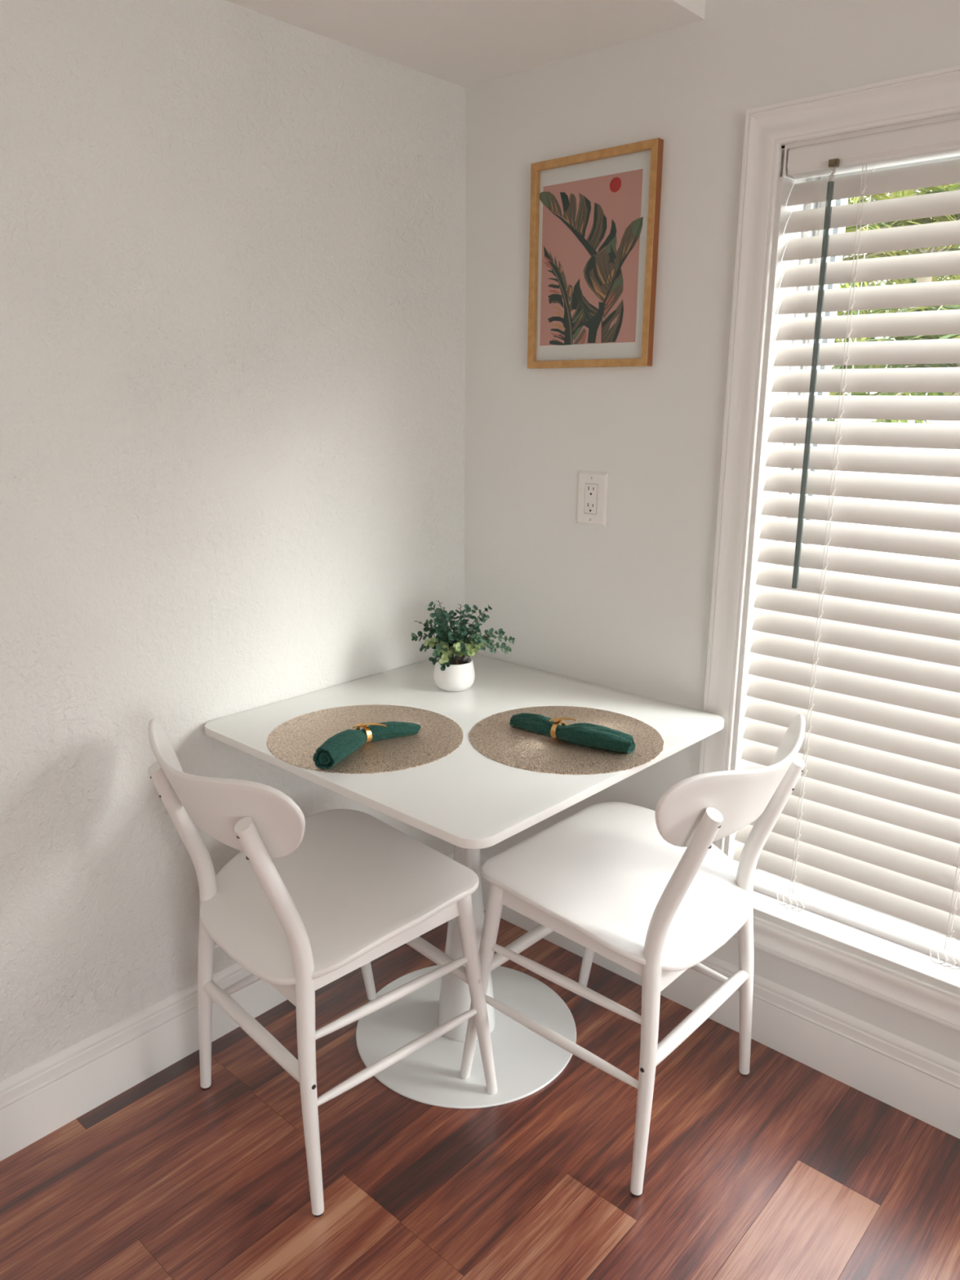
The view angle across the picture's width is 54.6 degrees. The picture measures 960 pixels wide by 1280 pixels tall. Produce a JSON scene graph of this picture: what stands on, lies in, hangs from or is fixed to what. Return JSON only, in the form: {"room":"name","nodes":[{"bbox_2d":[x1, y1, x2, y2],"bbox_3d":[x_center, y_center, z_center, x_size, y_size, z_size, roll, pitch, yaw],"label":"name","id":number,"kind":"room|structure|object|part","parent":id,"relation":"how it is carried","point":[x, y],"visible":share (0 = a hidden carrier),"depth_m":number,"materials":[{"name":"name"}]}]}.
{"room":"dining room","nodes":[
{"label":"dining room","id":0,"kind":"room"},
{"bbox_2d":[0,0,466,1081],"bbox_3d":[-1.520,-0.073,0.883,0.140,2.460,4.600,13,19,40],"label":"wall","id":1,"kind":"structure","parent":0,"point":[232,235],"depth_m":1.81,"materials":[{"name":"white paint"}]},
{"bbox_2d":[0,853,453,1161],"bbox_3d":[-1.477,1.059,1.114,0.016,0.152,4.300,13,19,40],"label":"baseboard","id":2,"kind":"structure","parent":1,"relation":"attached to","point":[41,1099],"depth_m":1.89,"materials":[{"name":"white paint"}]},
{"bbox_2d":[225,0,705,88],"bbox_3d":[0.133,-0.751,-0.831,4.300,0.466,4.300,13,19,40],"label":"ceiling","id":3,"kind":"structure","parent":0,"point":[465,43],"depth_m":1.81,"materials":[{"name":"white paint"}]},
{"bbox_2d":[0,910,959,1279],"bbox_3d":[0.116,1.526,-0.242,4.300,0.050,4.300,13,19,40],"label":"floor","id":4,"kind":"structure","parent":0,"point":[784,1169],"depth_m":1.72,"materials":[{"name":"brown wood"}]},
{"bbox_2d":[147,718,497,1217],"bbox_3d":[-0.307,0.545,1.794,0.550,0.824,0.490,-13,19,-41],"label":"dining chair","id":5,"kind":"object","parent":4,"relation":"on","point":[306,903],"visible":1,"depth_m":1.70,"materials":[{"name":"white paint"}]},
{"bbox_3d":[-0.555,0.576,1.798,0.071,0.754,0.113,4,15,12],"label":"leg","id":6,"kind":"part","parent":5,"relation":"part of","materials":[{"name":"white paint"}]},
{"bbox_3d":[-0.465,0.258,1.567,0.112,0.156,0.490,-13,19,-41],"label":"backrest","id":7,"kind":"part","parent":5,"relation":"part of","materials":[{"name":"white paint"}]},
{"bbox_3d":[-0.332,0.638,1.564,0.113,0.754,0.071,-2,15,-8],"label":"leg","id":8,"kind":"part","parent":5,"relation":"part of","materials":[{"name":"white paint"}]},
{"bbox_3d":[-0.289,0.486,1.796,0.434,0.093,0.483,-13,19,-41],"label":"seat","id":9,"kind":"part","parent":5,"relation":"part of","materials":[{"name":"white paint"}]},
{"bbox_3d":[-0.285,0.622,2.124,0.110,0.497,0.034,-13,19,-41],"label":"leg","id":10,"kind":"part","parent":5,"relation":"part of","materials":[{"name":"white paint"}]},
{"bbox_3d":[-0.008,0.699,1.834,0.110,0.498,0.034,-13,19,-41],"label":"leg","id":11,"kind":"part","parent":5,"relation":"part of","materials":[{"name":"white paint"}]},
{"bbox_2d":[204,653,724,1108],"bbox_3d":[-0.028,0.527,2.040,0.792,0.740,0.808,13,19,40],"label":"pedestal table","id":12,"kind":"object","parent":4,"relation":"on","point":[468,800],"visible":0.65,"depth_m":1.99,"materials":[{"name":"white wood"}]},
{"bbox_2d":[266,704,463,773],"bbox_3d":[-0.226,0.191,1.854,0.388,0.001,0.388,13,19,40],"label":"placemat","id":13,"kind":"object","parent":12,"relation":"on","point":[295,741],"visible":0.88,"depth_m":1.83,"materials":[{"name":"beige wicker"}]},
{"bbox_2d":[312,721,421,768],"bbox_3d":[-0.219,0.185,1.782,0.073,0.046,0.261,11,18,35],"label":"napkin","id":14,"kind":"object","parent":13,"relation":"on","point":[340,745],"visible":0.96,"depth_m":1.74,"materials":[{"name":"green fabric"}]},
{"bbox_2d":[352,722,386,743],"bbox_3d":[-0.216,0.182,1.804,0.065,0.041,0.026,6,16,21],"label":"napkin ring","id":15,"kind":"object","parent":14,"relation":"attached to","point":[357,726],"visible":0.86,"depth_m":1.80,"materials":[{"name":"gold metal"}]},
{"bbox_2d":[411,600,515,691],"bbox_3d":[-0.042,0.015,2.129,0.184,0.208,0.171,13,19,40],"label":"potted plant","id":16,"kind":"object","parent":12,"relation":"on","point":[452,673],"visible":1,"depth_m":2.12,"materials":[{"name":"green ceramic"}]},
{"bbox_3d":[-0.060,0.079,2.161,0.096,0.067,0.096,13,19,40],"label":"pot","id":17,"kind":"part","parent":16,"relation":"part of","materials":[{"name":"white ceramic"}]},
{"bbox_2d":[468,706,663,774],"bbox_3d":[0.171,0.193,1.856,0.387,0.001,0.386,13,19,40],"label":"placemat","id":18,"kind":"object","parent":12,"relation":"on","point":[493,736],"visible":0.88,"depth_m":1.81,"materials":[{"name":"beige wicker"}]},
{"bbox_2d":[509,712,635,753],"bbox_3d":[0.175,0.177,1.829,0.274,0.043,0.060,10,17,33],"label":"napkin","id":19,"kind":"object","parent":18,"relation":"on","point":[588,735],"visible":0.98,"depth_m":1.79,"materials":[{"name":"green fabric"}]},
{"bbox_2d":[548,717,576,739],"bbox_3d":[0.161,0.175,1.844,0.052,0.041,0.026,-7,16,-27],"label":"napkin ring","id":20,"kind":"object","parent":19,"relation":"attached to","point":[553,732],"visible":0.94,"depth_m":1.83,"materials":[{"name":"gold metal"}]},
{"bbox_2d":[459,714,805,1196],"bbox_3d":[0.307,0.538,1.841,0.550,0.825,0.490,13,19,40],"label":"dining chair","id":21,"kind":"object","parent":4,"relation":"on","point":[650,892],"visible":1,"depth_m":1.74,"materials":[{"name":"white paint"}]},
{"bbox_3d":[0.006,0.687,1.875,0.110,0.495,0.034,13,19,40],"label":"leg","id":22,"kind":"part","parent":21,"relation":"part of","materials":[{"name":"white paint"}]},
{"bbox_3d":[0.279,0.618,2.171,0.110,0.505,0.034,13,19,40],"label":"leg","id":23,"kind":"part","parent":21,"relation":"part of","materials":[{"name":"white paint"}]},
{"bbox_3d":[0.290,0.479,1.842,0.434,0.093,0.483,13,19,40],"label":"seat","id":24,"kind":"part","parent":21,"relation":"part of","materials":[{"name":"white paint"}]},
{"bbox_3d":[0.335,0.631,1.611,0.113,0.754,0.071,2,15,7],"label":"leg","id":25,"kind":"part","parent":21,"relation":"part of","materials":[{"name":"white paint"}]},
{"bbox_3d":[0.472,0.252,1.616,0.112,0.156,0.490,13,19,40],"label":"backrest","id":26,"kind":"part","parent":21,"relation":"part of","materials":[{"name":"white paint"}]},
{"bbox_3d":[0.555,0.572,1.848,0.071,0.754,0.113,-3,15,-13],"label":"leg","id":27,"kind":"part","parent":21,"relation":"part of","materials":[{"name":"white paint"}]},
{"bbox_2d":[464,0,959,1062],"bbox_3d":[1.667,-0.082,1.008,4.440,2.460,0.160,13,19,40],"label":"wall","id":28,"kind":"structure","parent":0,"point":[624,605],"depth_m":2.04,"materials":[{"name":"white paint"}]},
{"bbox_2d":[576,470,608,527],"bbox_3d":[0.256,-0.324,2.136,0.084,0.124,0.007,13,19,40],"label":"wall outlet","id":29,"kind":"object","parent":28,"relation":"attached to","point":[592,486],"visible":1,"depth_m":2.13,"materials":[{"name":"white plastic"}]},
{"bbox_2d":[584,483,597,514],"bbox_3d":[0.256,-0.324,2.135,0.032,0.067,0.004,13,19,40],"label":"receptacle","id":30,"kind":"object","parent":29,"relation":"attached to","point":[590,489],"depth_m":2.13,"materials":[{"name":"white plastic"}]},
{"bbox_2d":[527,137,663,368],"bbox_3d":[0.239,-0.819,2.018,0.325,0.436,0.021,13,19,40],"label":"framed print","id":31,"kind":"object","parent":28,"relation":"attached to","point":[594,215],"visible":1,"depth_m":2.01,"materials":[{"name":"pink paper"}]},
{"bbox_2d":[480,855,959,1138],"bbox_3d":[1.547,1.039,1.278,4.300,0.152,0.016,13,19,40],"label":"baseboard","id":32,"kind":"structure","parent":28,"relation":"attached to","point":[921,1082],"depth_m":1.97,"materials":[{"name":"white paint"}]},
{"bbox_2d":[698,64,959,1031],"bbox_3d":[1.177,-0.038,1.452,1.702,1.688,0.168,13,19,40],"label":"window","id":33,"kind":"structure","parent":28,"relation":"in","point":[907,979],"depth_m":1.84,"materials":[{"name":"white paint"}]},
{"bbox_3d":[1.216,-0.052,1.493,1.546,1.528,0.052,13,19,40],"label":"frame","id":34,"kind":"part","parent":33,"relation":"part of","materials":[{"name":"white plastic"}]},
{"bbox_2d":[732,118,959,969],"bbox_3d":[1.146,-0.049,1.412,1.564,1.504,0.068,13,19,40],"label":"blind","id":35,"kind":"object","parent":33,"relation":"attached to","point":[871,665],"visible":0.98,"depth_m":1.78,"materials":[{"name":"white plastic"}]},
{"bbox_3d":[0.684,-0.151,1.829,0.008,1.430,0.035,13,19,40],"label":"ladder cord","id":36,"kind":"part","parent":35,"relation":"part of","materials":[{"name":"white plastic"}]},
{"bbox_3d":[1.146,0.658,1.601,1.542,0.031,0.048,13,19,40],"label":"rail","id":37,"kind":"part","parent":35,"relation":"part of","materials":[{"name":"white"}]},
{"bbox_3d":[0.916,-0.098,1.627,0.008,1.430,0.035,13,19,40],"label":"ladder cord","id":38,"kind":"part","parent":35,"relation":"part of","materials":[{"name":"white plastic"}]},
{"bbox_3d":[1.168,0.709,1.640,1.546,0.020,0.131,13,19,40],"label":"sill","id":39,"kind":"part","parent":33,"relation":"part of","materials":[{"name":"white paint"}]},
{"bbox_3d":[0.942,-0.116,1.732,0.775,1.500,0.019,13,19,40],"label":"sash","id":40,"kind":"part","parent":33,"relation":"part of","materials":[{"name":"white plastic"}]},
{"label":"outside","id":41,"kind":"structure","parent":0,"visible":0},
{"bbox_3d":[7.207,0.020,6.990,23.000,0.050,15.840,13,19,40],"label":"ground","id":42,"kind":"structure","parent":41,"visible":0},
{"bbox_2d":[800,198,848,591],"bbox_3d":[0.546,-0.517,2.379,0.665,3.200,0.040,13,19,40],"label":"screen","id":43,"kind":"object","parent":42,"relation":"on","point":[844,201],"visible":0.02,"depth_m":2.08,"materials":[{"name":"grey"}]},
{"bbox_2d":[826,418,875,574],"bbox_3d":[1.508,-0.119,3.945,0.120,1.660,0.120,13,19,40],"label":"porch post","id":44,"kind":"object","parent":42,"relation":"on","point":[842,420],"visible":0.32,"depth_m":3.75,"materials":[{"name":"white"}]},
{"bbox_2d":[813,444,959,587],"bbox_3d":[1.370,-0.305,4.821,13.000,1.580,0.230,13,19,40],"label":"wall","id":45,"kind":"structure","parent":42,"relation":"on","point":[829,446],"depth_m":4.18,"materials":[{"name":"white"}]},
{"bbox_2d":[826,304,959,423],"bbox_3d":[3.070,-0.995,6.066,2.096,2.331,2.208,13,19,40],"label":"palm tree","id":46,"kind":"object","parent":42,"relation":"on","point":[954,306],"visible":0.18,"depth_m":5.77,"materials":[{"name":"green plant"}]},
{"bbox_2d":[826,182,959,423],"bbox_3d":[5.105,-3.618,10.564,6.969,5.757,1.600,13,19,40],"label":"hedge","id":47,"kind":"object","parent":42,"relation":"on","point":[867,311],"visible":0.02,"depth_m":10.81,"materials":[{"name":"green plant"}]},
{"bbox_2d":[834,183,959,422],"bbox_3d":[3.976,-2.305,8.600,3.087,3.606,2.858,13,19,40],"label":"palm tree","id":48,"kind":"object","parent":42,"relation":"on","point":[904,193],"visible":0.18,"depth_m":7.99,"materials":[{"name":"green plant"}]},
{"bbox_2d":[911,420,959,585],"bbox_3d":[1.768,-0.058,3.719,0.120,1.660,0.120,13,19,40],"label":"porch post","id":49,"kind":"object","parent":42,"relation":"on","point":[929,421],"visible":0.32,"depth_m":3.53,"materials":[{"name":"white"}]}
]}

